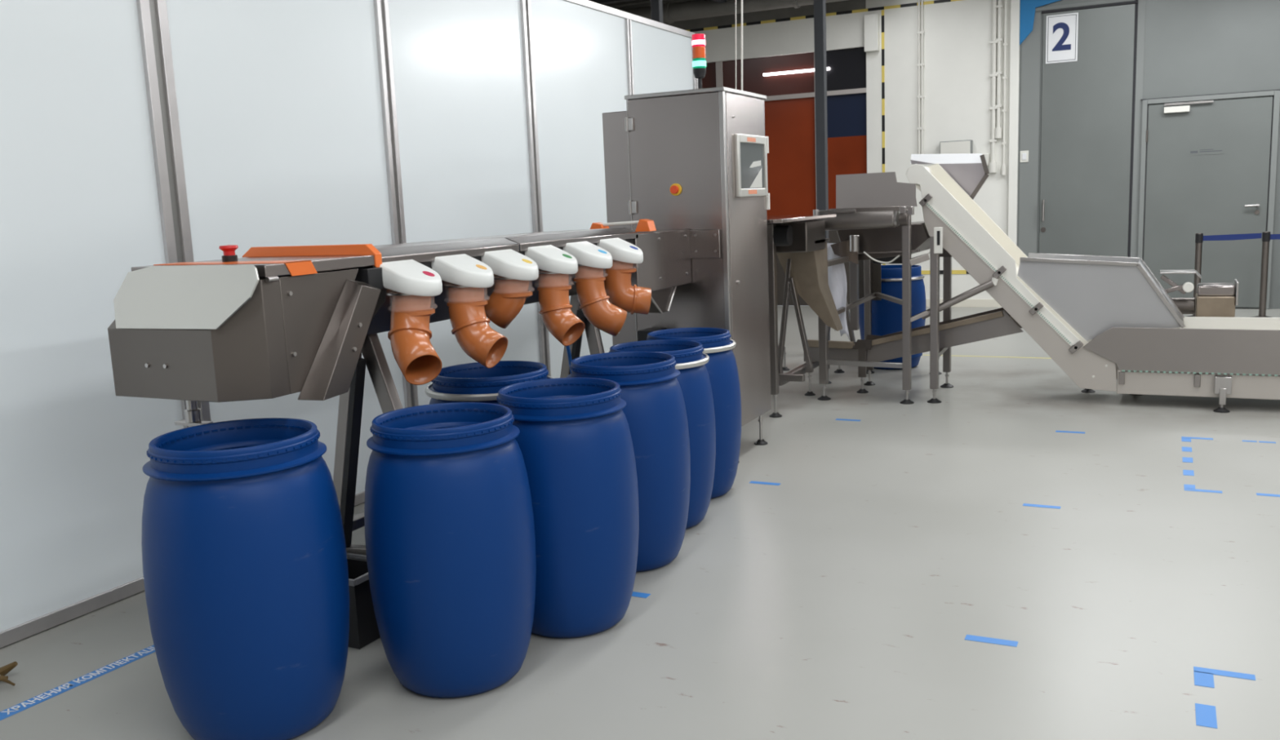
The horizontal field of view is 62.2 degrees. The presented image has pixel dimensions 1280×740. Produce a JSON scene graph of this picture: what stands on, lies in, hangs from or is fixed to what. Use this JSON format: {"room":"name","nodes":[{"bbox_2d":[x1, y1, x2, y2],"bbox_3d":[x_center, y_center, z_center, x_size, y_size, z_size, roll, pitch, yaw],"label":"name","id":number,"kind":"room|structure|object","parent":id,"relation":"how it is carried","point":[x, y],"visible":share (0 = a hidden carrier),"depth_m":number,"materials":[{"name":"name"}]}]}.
{"room":"industrial hall","nodes":[
{"label":"industrial hall","id":0,"kind":"room"},
{"bbox_2d":[0,0,693,631],"bbox_3d":[-1.716,-0.701,5.123,0.020,2.920,10.170,2,10,26],"label":"wall","id":1,"kind":"structure","parent":0,"point":[279,105],"depth_m":4.77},
{"bbox_2d":[136,0,211,428],"bbox_3d":[-2.005,-0.598,4.552,0.072,2.890,0.132,2,10,26],"label":"wall post","id":2,"kind":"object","parent":1,"relation":"attached to","point":[153,16],"depth_m":4.47,"materials":[{"name":"metal"}]},
{"bbox_2d":[0,491,364,648],"bbox_3d":[-1.659,0.736,5.364,0.065,0.056,10.190,2,10,26],"label":"baseboard","id":3,"kind":"structure","parent":1,"relation":"attached to","point":[27,629],"depth_m":4.16,"materials":[{"name":"metal"}]},
{"bbox_2d":[373,0,418,408],"bbox_3d":[-1.357,-0.832,5.854,0.072,2.890,0.096,2,10,26],"label":"wall post","id":4,"kind":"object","parent":1,"relation":"attached to","point":[380,7],"depth_m":5.76,"materials":[{"name":"metal"}]},
{"bbox_2d":[520,0,551,377],"bbox_3d":[-0.715,-1.064,7.145,0.072,2.890,0.096,2,10,26],"label":"trim","id":5,"kind":"structure","parent":1,"relation":"attached to","point":[525,5],"depth_m":7.05,"materials":[{"name":"metal"}]},
{"bbox_2d":[564,0,694,38],"bbox_3d":[-1.780,-2.154,4.906,0.062,0.050,10.190,2,10,26],"label":"trim","id":6,"kind":"structure","parent":1,"relation":"attached to","point":[587,3],"depth_m":8.28,"materials":[{"name":"metal"}]},
{"bbox_2d":[625,17,634,95],"bbox_3d":[-0.055,-1.302,8.471,0.072,2.890,0.070,2,10,26],"label":"trim","id":7,"kind":"structure","parent":1,"relation":"attached to","point":[628,21],"depth_m":8.27,"materials":[{"name":"metal"}]},
{"bbox_2d":[691,38,697,88],"bbox_3d":[0.517,-1.508,9.620,0.072,2.890,0.070,2,10,26],"label":"trim","id":8,"kind":"structure","parent":1,"relation":"attached to","point":[695,80],"depth_m":9.42,"materials":[{"name":"metal"}]},
{"bbox_2d":[603,0,665,7],"bbox_3d":[1.080,-3.684,4.763,15.500,0.150,18.540,2,10,26],"label":"ceiling","id":9,"kind":"structure","parent":0,"point":[633,2],"depth_m":15.01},
{"bbox_2d":[735,0,736,88],"bbox_3d":[0.543,-2.686,6.013,0.066,2.167,0.006,2,10,26],"label":"hanging cable","id":10,"kind":"object","parent":9,"relation":"hanging from","point":[735,0],"visible":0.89,"depth_m":6.15,"materials":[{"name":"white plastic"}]},
{"bbox_2d":[741,0,742,90],"bbox_3d":[0.579,-2.688,6.018,0.071,2.167,0.011,2,10,26],"label":"hanging cable","id":11,"kind":"object","parent":9,"relation":"hanging from","point":[741,0],"visible":0.89,"depth_m":6.15,"materials":[{"name":"white plastic"}]},
{"bbox_2d":[0,306,1279,739],"bbox_3d":[1.196,0.706,5.324,15.500,0.100,18.240,2,10,26],"label":"floor","id":12,"kind":"structure","parent":0,"point":[840,599],"depth_m":3.98,"materials":[{"name":"grey concrete"}]},
{"bbox_2d":[0,662,17,686],"bbox_3d":[-2.168,1.031,3.582,0.139,0.079,0.158,2,10,26],"label":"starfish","id":13,"kind":"object","parent":12,"relation":"on","point":[4,670],"visible":1,"depth_m":3.64,"materials":[{"name":"brown plant"}]},
{"bbox_2d":[0,644,155,720],"bbox_3d":[-1.975,1.081,3.468,0.060,0.002,1.454,3,10,28],"label":"tape","id":14,"kind":"object","parent":12,"relation":"on","point":[15,709],"visible":0.76,"depth_m":3.58,"materials":[{"name":"blue plastic"}]},
{"bbox_2d":[142,417,349,739],"bbox_3d":[-1.179,0.634,3.206,0.574,0.902,0.574,2,10,26],"label":"barrel","id":15,"kind":"object","parent":12,"relation":"on","point":[246,572],"visible":1,"depth_m":2.98,"materials":[{"name":"plastic"}]},
{"bbox_2d":[346,552,380,650],"bbox_3d":[-1.160,0.841,3.941,0.485,0.262,0.236,2,10,26],"label":"crate","id":16,"kind":"object","parent":12,"relation":"on","point":[363,628],"visible":0.25,"depth_m":3.78,"materials":[{"name":"black plastic"}]},
{"bbox_2d":[107,218,720,555],"bbox_3d":[-0.587,0.092,4.726,0.854,1.446,3.332,2,10,26],"label":"machine","id":17,"kind":"object","parent":12,"relation":"on","point":[270,322],"visible":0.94,"depth_m":3.63,"materials":[{"name":"metal"}]},
{"bbox_2d":[113,264,258,329],"bbox_3d":[-1.402,-0.222,3.247,0.601,0.190,0.090,2,10,26],"label":"hood","id":18,"kind":"object","parent":17,"relation":"attached to","point":[189,297],"depth_m":3.23,"materials":[{"name":"white metal"}]},
{"bbox_2d":[404,307,435,315],"bbox_3d":[-0.795,-0.203,3.717,0.152,0.024,0.152,2,10,26],"label":"socket","id":19,"kind":"object","parent":17,"relation":"attached to","point":[408,311],"depth_m":3.65,"materials":[{"name":"orange plastic"}]},
{"bbox_2d":[446,298,487,306],"bbox_3d":[-0.651,-0.252,4.002,0.152,0.024,0.152,2,10,26],"label":"socket","id":20,"kind":"object","parent":17,"relation":"attached to","point":[451,302],"depth_m":3.94,"materials":[{"name":"orange plastic"}]},
{"bbox_2d":[500,289,532,298],"bbox_3d":[-0.511,-0.306,4.287,0.152,0.024,0.152,2,10,26],"label":"socket","id":21,"kind":"object","parent":17,"relation":"attached to","point":[504,294],"depth_m":4.22,"materials":[{"name":"orange plastic"}]},
{"bbox_2d":[537,284,571,290],"bbox_3d":[-0.369,-0.354,4.571,0.148,0.024,0.148,2,10,26],"label":"socket","id":22,"kind":"object","parent":17,"relation":"attached to","point":[541,287],"depth_m":4.51,"materials":[{"name":"orange plastic"}]},
{"bbox_2d":[573,275,605,282],"bbox_3d":[-0.232,-0.416,4.856,0.148,0.024,0.148,2,10,26],"label":"socket","id":23,"kind":"object","parent":17,"relation":"attached to","point":[578,278],"depth_m":4.79,"materials":[{"name":"orange plastic"}]},
{"bbox_2d":[618,266,636,273],"bbox_3d":[-0.091,-0.483,5.140,0.148,0.024,0.148,2,10,26],"label":"socket","id":24,"kind":"object","parent":17,"relation":"attached to","point":[621,269],"depth_m":5.08,"materials":[{"name":"orange plastic"}]},
{"bbox_2d":[364,402,536,698],"bbox_3d":[-0.615,0.579,3.470,0.561,0.880,0.561,-5,9,-13],"label":"barrel","id":25,"kind":"object","parent":12,"relation":"on","point":[450,539],"visible":1,"depth_m":3.26,"materials":[{"name":"plastic"}]},
{"bbox_2d":[424,360,553,404],"bbox_3d":[-0.596,0.431,4.401,0.571,0.880,0.571,-3,9,-4],"label":"barrel","id":26,"kind":"object","parent":12,"relation":"on","point":[473,382],"visible":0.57,"depth_m":4.18,"materials":[{"name":"plastic"}]},
{"bbox_2d":[496,377,639,638],"bbox_3d":[-0.273,0.498,3.894,0.539,0.880,0.539,4,11,36],"label":"barrel","id":27,"kind":"object","parent":12,"relation":"on","point":[575,442],"visible":0.79,"depth_m":3.67,"materials":[{"name":"plastic"}]},
{"bbox_2d":[566,351,690,573],"bbox_3d":[-0.054,0.387,4.537,0.539,0.880,0.539,-11,12,-43],"label":"barrel","id":28,"kind":"object","parent":12,"relation":"on","point":[655,411],"visible":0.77,"depth_m":4.33,"materials":[{"name":"plastic"}]},
{"bbox_2d":[631,591,650,598],"bbox_3d":[-0.059,0.884,4.207,0.205,0.001,0.045,2,10,26],"label":"tape","id":29,"kind":"object","parent":12,"relation":"on","point":[634,594],"visible":0.36,"depth_m":4.18,"materials":[{"name":"blue plastic"}]},
{"bbox_2d":[650,0,662,22],"bbox_3d":[0.220,-2.349,10.782,0.200,4.300,0.200,2,10,26],"label":"steel column","id":30,"kind":"structure","parent":12,"relation":"on","point":[656,6],"depth_m":10.55,"materials":[{"name":"grey metal"}]},
{"bbox_2d":[608,339,715,529],"bbox_3d":[0.093,0.309,5.057,0.536,0.858,0.536,-1,9,6],"label":"barrel","id":31,"kind":"object","parent":12,"relation":"on","point":[694,380],"visible":0.4,"depth_m":4.90,"materials":[{"name":"plastic"}]},
{"bbox_2d":[602,33,771,463],"bbox_3d":[0.298,-0.723,6.397,0.791,2.458,0.730,2,10,26],"label":"tall cabinet","id":32,"kind":"object","parent":12,"relation":"on","point":[694,159],"visible":0.77,"depth_m":6.07,"materials":[{"name":"metal"}]},
{"bbox_2d":[646,327,741,498],"bbox_3d":[0.268,0.226,5.555,0.525,0.852,0.525,-8,11,-34],"label":"barrel","id":33,"kind":"object","parent":12,"relation":"on","point":[722,366],"visible":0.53,"depth_m":5.38,"materials":[{"name":"plastic"}]},
{"bbox_2d":[749,481,780,485],"bbox_3d":[0.674,0.612,5.731,0.170,0.001,0.040,2,10,26],"label":"tape","id":34,"kind":"object","parent":12,"relation":"on","point":[753,482],"visible":1,"depth_m":5.73,"materials":[{"name":"blue plastic"}]},
{"bbox_2d":[766,213,855,417],"bbox_3d":[1.089,-0.468,7.998,0.965,1.388,2.645,2,10,26],"label":"stand","id":35,"kind":"object","parent":12,"relation":"on","point":[799,242],"visible":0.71,"depth_m":7.55,"materials":[{"name":"metal"}]},
{"bbox_2d":[766,213,835,223],"bbox_3d":[0.767,-1.026,7.240,0.830,0.023,1.200,2,10,26],"label":"tray","id":36,"kind":"object","parent":35,"relation":"on","point":[797,219],"depth_m":7.20,"materials":[{"name":"metal"}]},
{"bbox_2d":[813,0,830,340],"bbox_3d":[1.701,-2.278,9.945,0.200,4.300,0.200,2,10,26],"label":"steel column","id":37,"kind":"structure","parent":12,"relation":"on","point":[820,6],"depth_m":9.88,"materials":[{"name":"grey metal"}]},
{"bbox_2d":[835,418,860,421],"bbox_3d":[1.420,0.341,7.240,0.170,0.001,0.040,2,10,26],"label":"tape","id":38,"kind":"object","parent":12,"relation":"on","point":[837,419],"visible":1,"depth_m":7.24,"materials":[{"name":"blue plastic"}]},
{"bbox_2d":[813,171,942,404],"bbox_3d":[1.951,-0.693,8.299,0.862,1.667,1.432,2,10,26],"label":"machine","id":39,"kind":"object","parent":12,"relation":"on","point":[872,232],"visible":0.84,"depth_m":7.78,"materials":[{"name":"metal"}]},
{"bbox_2d":[826,243,849,340],"bbox_3d":[1.498,-0.591,8.084,0.205,0.749,0.044,2,10,26],"label":"plastic sheet","id":40,"kind":"object","parent":39,"relation":"hanging from","point":[837,277],"visible":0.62,"depth_m":8.07,"materials":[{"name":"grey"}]},
{"bbox_2d":[836,221,929,260],"bbox_3d":[1.969,-1.013,8.257,0.686,0.269,0.750,2,10,26],"label":"tray","id":41,"kind":"object","parent":39,"relation":"on","point":[880,244],"depth_m":7.93,"materials":[{"name":"metal"}]},
{"bbox_2d":[858,264,925,369],"bbox_3d":[2.216,-0.469,9.334,0.580,0.880,0.580,2,10,26],"label":"barrel","id":42,"kind":"object","parent":12,"relation":"on","point":[886,315],"visible":0.56,"depth_m":9.08,"materials":[{"name":"plastic"}]},
{"bbox_2d":[803,307,1023,393],"bbox_3d":[2.099,-0.161,8.170,1.645,0.645,0.430,2,10,26],"label":"conveyor","id":43,"kind":"object","parent":12,"relation":"on","point":[997,322],"visible":0.74,"depth_m":8.02,"materials":[{"name":"metal"}]},
{"bbox_2d":[927,355,1045,358],"bbox_3d":[2.899,-0.133,9.841,1.720,0.001,0.030,2,10,26],"label":"tape","id":44,"kind":"object","parent":12,"relation":"on","point":[927,355],"depth_m":9.65,"materials":[{"name":"yellow"}]},
{"bbox_2d":[964,635,1017,647],"bbox_3d":[1.199,0.925,3.622,0.170,0.001,0.045,2,10,26],"label":"tape","id":45,"kind":"object","parent":12,"relation":"on","point":[968,637],"visible":1,"depth_m":3.62,"materials":[{"name":"blue plastic"}]},
{"bbox_2d":[1022,503,1061,509],"bbox_3d":[1.937,0.657,5.116,0.170,0.001,0.040,2,10,26],"label":"tape","id":46,"kind":"object","parent":12,"relation":"on","point":[1024,504],"visible":1,"depth_m":5.11,"materials":[{"name":"blue plastic"}]},
{"bbox_2d":[1055,431,1084,433],"bbox_3d":[2.685,0.387,6.619,0.170,0.001,0.040,2,10,26],"label":"tape","id":47,"kind":"object","parent":12,"relation":"on","point":[1055,431],"visible":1,"depth_m":6.62,"materials":[{"name":"blue plastic"}]},
{"bbox_2d":[906,153,1279,413],"bbox_3d":[4.191,-0.672,7.121,4.800,1.810,1.109,2,10,26],"label":"conveyor","id":48,"kind":"object","parent":12,"relation":"on","point":[1108,323],"visible":0.99,"depth_m":7.40,"materials":[{"name":"grey metal"}]},
{"bbox_2d":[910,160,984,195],"bbox_3d":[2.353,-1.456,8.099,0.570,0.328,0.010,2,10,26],"label":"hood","id":49,"kind":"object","parent":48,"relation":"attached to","point":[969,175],"depth_m":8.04,"materials":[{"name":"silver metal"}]},
{"bbox_2d":[910,153,989,199],"bbox_3d":[2.368,-1.474,8.118,0.599,0.388,0.118,2,10,26],"label":"hood","id":50,"kind":"object","parent":48,"relation":"attached to","point":[967,171],"depth_m":8.05,"materials":[{"name":"white metal"}]},
{"bbox_2d":[1182,447,1191,452],"bbox_3d":[3.133,0.455,6.077,0.051,0.001,0.115,2,10,26],"label":"tape","id":51,"kind":"object","parent":12,"relation":"on","point":[1184,449],"visible":1,"depth_m":6.08,"materials":[{"name":"blue plastic"}]},
{"bbox_2d":[1182,457,1192,462],"bbox_3d":[3.018,0.496,5.847,0.051,0.001,0.115,2,10,26],"label":"tape","id":52,"kind":"object","parent":12,"relation":"on","point":[1184,460],"visible":1,"depth_m":5.85,"materials":[{"name":"blue plastic"}]},
{"bbox_2d":[1182,470,1194,475],"bbox_3d":[2.891,0.542,5.591,0.051,0.001,0.115,2,10,26],"label":"tape","id":53,"kind":"object","parent":12,"relation":"on","point":[1186,473],"visible":1,"depth_m":5.59,"materials":[{"name":"blue plastic"}]},
{"bbox_2d":[1181,436,1213,442],"bbox_3d":[3.303,0.414,6.287,0.167,0.001,0.130,2,10,26],"label":"tape","id":54,"kind":"object","parent":12,"relation":"on","point":[1183,438],"visible":1,"depth_m":6.31,"materials":[{"name":"blue plastic"}]},
{"bbox_2d":[1183,484,1222,493],"bbox_3d":[2.808,0.593,5.293,0.167,0.001,0.120,2,10,26],"label":"tape","id":55,"kind":"object","parent":12,"relation":"on","point":[1187,487],"visible":1,"depth_m":5.27,"materials":[{"name":"blue plastic"}]},
{"bbox_2d":[1195,703,1217,728],"bbox_3d":[1.631,0.997,3.057,0.053,0.001,0.142,2,10,26],"label":"tape","id":56,"kind":"object","parent":12,"relation":"on","point":[1206,715],"visible":1,"depth_m":3.05,"materials":[{"name":"blue plastic"}]},
{"bbox_2d":[1186,233,1262,316],"bbox_3d":[6.288,-1.016,11.509,0.753,0.943,0.330,2,10,26],"label":"barrier post","id":57,"kind":"object","parent":12,"relation":"on","point":[1199,237],"visible":0.66,"depth_m":11.51,"materials":[{"name":"metal"}]},
{"bbox_2d":[1193,666,1255,688],"bbox_3d":[1.802,0.956,3.268,0.169,0.001,0.140,2,10,26],"label":"tape","id":58,"kind":"object","parent":12,"relation":"on","point":[1203,677],"visible":1,"depth_m":3.30,"materials":[{"name":"blue plastic"}]},
{"bbox_2d":[1250,231,1279,317],"bbox_3d":[7.221,-0.982,11.050,1.575,0.943,0.330,2,10,26],"label":"barrier post","id":59,"kind":"object","parent":12,"relation":"on","point":[1266,236],"visible":0.78,"depth_m":11.29,"materials":[{"name":"metal"}]},
{"bbox_2d":[1258,441,1275,443],"bbox_3d":[3.645,0.419,6.164,0.085,0.001,0.030,2,10,26],"label":"tape","id":60,"kind":"object","parent":12,"relation":"on","point":[1259,442],"visible":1,"depth_m":6.17,"materials":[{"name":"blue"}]},
{"bbox_2d":[1256,493,1279,497],"bbox_3d":[3.079,0.608,5.127,0.174,0.001,0.040,2,10,26],"label":"tape","id":61,"kind":"object","parent":12,"relation":"on","point":[1257,494],"visible":1,"depth_m":5.14,"materials":[{"name":"blue plastic"}]},
{"bbox_2d":[776,230,849,305],"bbox_3d":[0.689,-1.535,15.588,5.400,1.150,0.070,2,10,26],"label":"wall","id":62,"kind":"structure","parent":0,"point":[833,237],"depth_m":14.92,"materials":[{"name":"grey paint"}]},
{"bbox_2d":[613,0,1279,309],"bbox_3d":[5.156,-2.946,13.117,15.500,4.340,0.220,2,10,26],"label":"wall","id":63,"kind":"structure","parent":0,"point":[957,34],"depth_m":13.44,"materials":[{"name":"paint"}]},
{"bbox_2d":[589,0,726,4],"bbox_3d":[3.771,-4.469,10.184,15.500,0.220,5.740,2,10,26],"label":"trim","id":64,"kind":"structure","parent":63,"relation":"attached to","point":[601,2],"depth_m":14.05,"materials":[{"name":"grey paint"}]},
{"bbox_2d":[621,0,844,23],"bbox_3d":[0.607,-4.872,14.379,5.700,0.278,0.278,2,10,26],"label":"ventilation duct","id":65,"kind":"object","parent":63,"relation":"attached to","point":[694,9],"visible":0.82,"depth_m":14.12,"materials":[{"name":"black metal"}]},
{"bbox_2d":[702,46,866,216],"bbox_3d":[0.604,-3.217,15.289,5.400,2.270,0.100,2,10,26],"label":"window","id":66,"kind":"structure","parent":63,"relation":"in","point":[789,104],"depth_m":14.48,"materials":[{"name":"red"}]},
{"bbox_2d":[763,66,830,75],"bbox_3d":[2.117,-4.044,14.371,0.930,0.035,0.052,2,10,26],"label":"lamp","id":67,"kind":"object","parent":66,"relation":"attached to","point":[828,68],"visible":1,"depth_m":14.38,"materials":[{"name":"white plastic"}]},
{"bbox_2d":[686,0,959,31],"bbox_3d":[1.322,-4.746,14.596,7.200,0.035,0.008,2,10,26],"label":"tape","id":68,"kind":"object","parent":63,"relation":"attached to","point":[934,1],"visible":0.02,"depth_m":14.02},
{"bbox_2d":[863,13,879,52],"bbox_3d":[3.010,-4.378,13.770,0.180,0.460,0.100,2,10,26],"label":"wall box","id":69,"kind":"object","parent":63,"relation":"attached to","point":[871,21],"depth_m":13.73,"materials":[{"name":"white paint"}]},
{"bbox_2d":[881,9,885,265],"bbox_3d":[3.207,-2.990,13.973,0.035,3.380,0.008,2,10,26],"label":"tape","id":70,"kind":"object","parent":63,"relation":"attached to","point":[882,11],"visible":0.64,"depth_m":13.87,"materials":[{"name":"yellow plastic"}]},
{"bbox_2d":[916,0,920,154],"bbox_3d":[3.579,-3.924,13.600,0.044,2.350,0.043,2,10,26],"label":"conduit","id":71,"kind":"object","parent":63,"relation":"attached to","point":[918,32],"visible":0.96,"depth_m":13.61,"materials":[{"name":"white plastic"}]},
{"bbox_2d":[920,0,924,154],"bbox_3d":[3.615,-3.923,13.583,0.044,2.350,0.043,2,10,26],"label":"conduit","id":72,"kind":"object","parent":63,"relation":"attached to","point":[922,64],"visible":0.96,"depth_m":13.59,"materials":[{"name":"white plastic"}]},
{"bbox_2d":[921,270,968,274],"bbox_3d":[3.817,-1.288,13.975,1.150,0.050,0.008,2,10,26],"label":"tape","id":73,"kind":"object","parent":63,"relation":"attached to","point":[923,272],"visible":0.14,"depth_m":13.83,"materials":[{"name":"yellow plastic"}]},
{"bbox_2d":[939,139,973,153],"bbox_3d":[4.029,-2.821,13.520,0.390,0.200,0.140,2,10,26],"label":"wall box","id":74,"kind":"object","parent":63,"relation":"attached to","point":[956,146],"visible":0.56,"depth_m":13.45,"materials":[{"name":"grey"}]},
{"bbox_2d":[925,299,1002,307],"bbox_3d":[3.949,-0.883,13.978,1.910,0.100,0.015,2,10,26],"label":"trim","id":75,"kind":"structure","parent":63,"relation":"attached to","point":[966,303],"depth_m":13.77,"materials":[{"name":"beige"}]},
{"bbox_2d":[981,153,989,165],"bbox_3d":[4.351,-2.663,13.429,0.120,0.150,0.067,2,10,26],"label":"junction box","id":76,"kind":"object","parent":63,"relation":"attached to","point":[986,155],"visible":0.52,"depth_m":13.38,"materials":[{"name":"white plastic"}]},
{"bbox_2d":[988,0,997,173],"bbox_3d":[4.403,-3.774,13.202,0.098,2.590,0.098,2,10,26],"label":"conduit","id":77,"kind":"object","parent":63,"relation":"attached to","point":[993,165],"visible":0.98,"depth_m":13.23,"materials":[{"name":"white plastic"}]},
{"bbox_2d":[994,0,1003,138],"bbox_3d":[4.448,-3.979,13.143,0.083,2.170,0.083,2,10,26],"label":"conduit","id":78,"kind":"object","parent":63,"relation":"attached to","point":[997,132],"visible":1,"depth_m":13.18,"materials":[{"name":"white plastic"}]},
{"bbox_2d":[1001,0,1007,175],"bbox_3d":[4.522,-3.750,13.152,0.053,2.630,0.061,2,10,26],"label":"conduit","id":79,"kind":"object","parent":63,"relation":"attached to","point":[1005,44],"visible":1,"depth_m":13.19,"materials":[{"name":"white plastic"}]},
{"bbox_2d":[1007,0,1020,245],"bbox_3d":[4.659,-2.943,13.229,0.110,4.340,0.060,2,10,26],"label":"trim","id":80,"kind":"structure","parent":63,"relation":"attached to","point":[1015,4],"depth_m":13.18,"materials":[{"name":"white paint"}]},
{"bbox_2d":[1019,150,1028,162],"bbox_3d":[4.785,-2.635,13.219,0.105,0.195,0.026,2,10,26],"label":"light switch","id":81,"kind":"object","parent":63,"relation":"attached to","point":[1024,154],"visible":1,"depth_m":13.20,"materials":[{"name":"white plastic"}]},
{"bbox_2d":[1017,12,1040,257],"bbox_3d":[4.843,-2.587,13.209,0.220,3.570,0.008,2,10,26],"label":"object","id":82,"kind":"structure","parent":63,"relation":"attached to","point":[1030,46],"depth_m":13.16,"materials":[{"name":"grey"}]},
{"bbox_2d":[1019,0,1060,44],"bbox_3d":[4.875,-4.460,12.836,0.515,0.960,0.032,2,10,26],"label":"wall","id":83,"kind":"structure","parent":63,"relation":"attached to","point":[1028,7],"depth_m":12.92,"materials":[{"name":"blue paint"}]},
{"bbox_2d":[1035,0,1134,11],"bbox_3d":[8.279,-4.260,11.196,8.090,0.040,0.012,2,10,26],"label":"trim","id":84,"kind":"structure","parent":63,"relation":"attached to","point":[1102,2],"depth_m":12.68,"materials":[{"name":"grey"}]},
{"bbox_2d":[1039,0,1137,257],"bbox_3d":[5.391,-2.914,12.827,1.060,4.250,0.096,2,10,26],"label":"door","id":85,"kind":"structure","parent":63,"relation":"in","point":[1088,102],"depth_m":12.85,"materials":[{"name":"grey metal"}]},
{"bbox_2d":[1045,12,1078,63],"bbox_3d":[5.087,-4.004,12.796,0.360,0.565,0.014,2,10,26],"label":"number sign","id":86,"kind":"object","parent":85,"relation":"attached to","point":[1061,29],"visible":1,"depth_m":12.79,"materials":[{"name":"white"}]},
{"bbox_2d":[1130,0,1146,257],"bbox_3d":[5.923,-2.878,12.618,0.080,4.300,0.010,2,10,26],"label":"trim","id":87,"kind":"structure","parent":63,"relation":"attached to","point":[1141,3],"depth_m":12.61,"materials":[{"name":"grey"}]},
{"bbox_2d":[1137,88,1279,309],"bbox_3d":[6.606,-1.950,12.398,1.440,2.482,0.093,2,10,26],"label":"door","id":88,"kind":"structure","parent":63,"relation":"in","point":[1208,167],"depth_m":12.37,"materials":[{"name":"grey metal"}]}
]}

